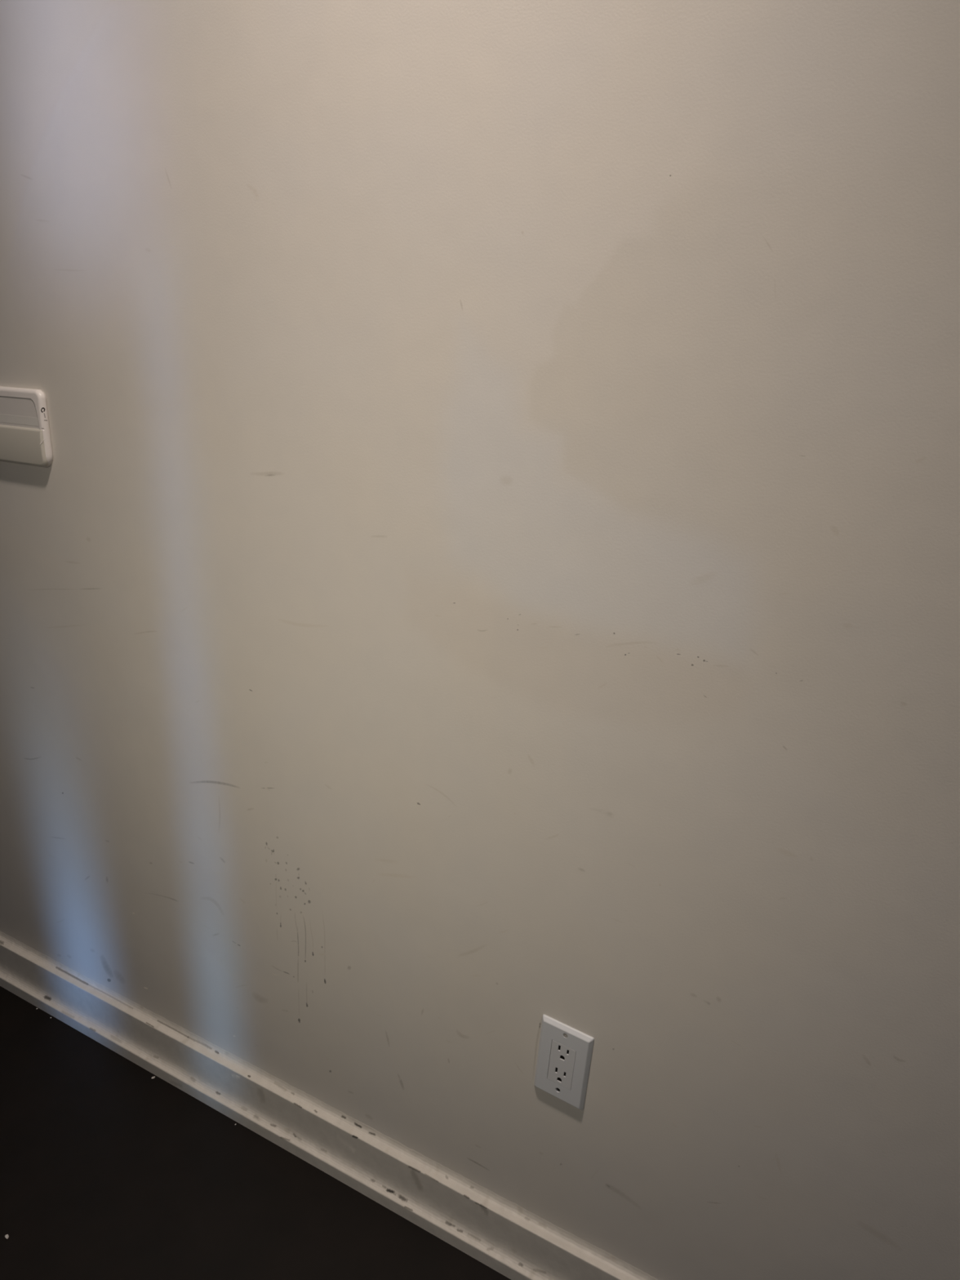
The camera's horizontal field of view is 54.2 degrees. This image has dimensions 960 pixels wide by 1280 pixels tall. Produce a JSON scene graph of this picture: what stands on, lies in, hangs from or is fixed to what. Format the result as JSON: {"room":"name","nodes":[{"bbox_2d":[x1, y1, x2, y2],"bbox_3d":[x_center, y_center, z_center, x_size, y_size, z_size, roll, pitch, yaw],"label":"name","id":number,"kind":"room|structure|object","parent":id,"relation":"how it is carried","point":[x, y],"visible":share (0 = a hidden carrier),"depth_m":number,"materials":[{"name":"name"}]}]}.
{"room":"hallway","nodes":[
{"label":"hallway","id":0,"kind":"room"},
{"bbox_2d":[0,986,511,1279],"bbox_3d":[-0.673,1.214,0.287,5.600,0.050,2.800,12,21,29],"label":"floor","id":1,"kind":"structure","parent":0,"point":[109,1170],"depth_m":1.40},
{"bbox_2d":[0,0,959,1279],"bbox_3d":[0.017,-0.334,0.953,5.400,2.500,0.001,12,21,29],"label":"wall","id":2,"kind":"structure","parent":0,"point":[484,563],"depth_m":1.04,"materials":[{"name":"paint"}]},
{"bbox_2d":[0,386,53,466],"bbox_3d":[-0.689,-0.316,1.387,0.147,0.111,0.015,12,21,29],"label":"thermostat","id":3,"kind":"object","parent":2,"relation":"attached to","point":[25,437],"visible":1,"depth_m":1.37,"materials":[{"name":"white plastic"}]},
{"bbox_2d":[0,931,657,1279],"bbox_3d":[-0.017,0.807,1.318,5.400,0.104,0.032,12,21,29],"label":"baseboard","id":4,"kind":"structure","parent":2,"relation":"attached to","point":[511,1240],"depth_m":1.44,"materials":[{"name":"paint"}]},
{"bbox_2d":[533,1013,594,1110],"bbox_3d":[0.103,0.528,1.169,0.077,0.118,0.006,12,21,29],"label":"wall outlet","id":5,"kind":"object","parent":2,"relation":"attached to","point":[565,1052],"visible":1,"depth_m":1.16,"materials":[{"name":"white plastic"}]},
{"bbox_2d":[546,1040,576,1089],"bbox_3d":[0.102,0.528,1.167,0.033,0.062,0.002,16,23,27],"label":"receptacle","id":6,"kind":"object","parent":5,"relation":"attached to","point":[561,1054],"depth_m":1.17,"materials":[{"name":"white plastic"}]}
]}

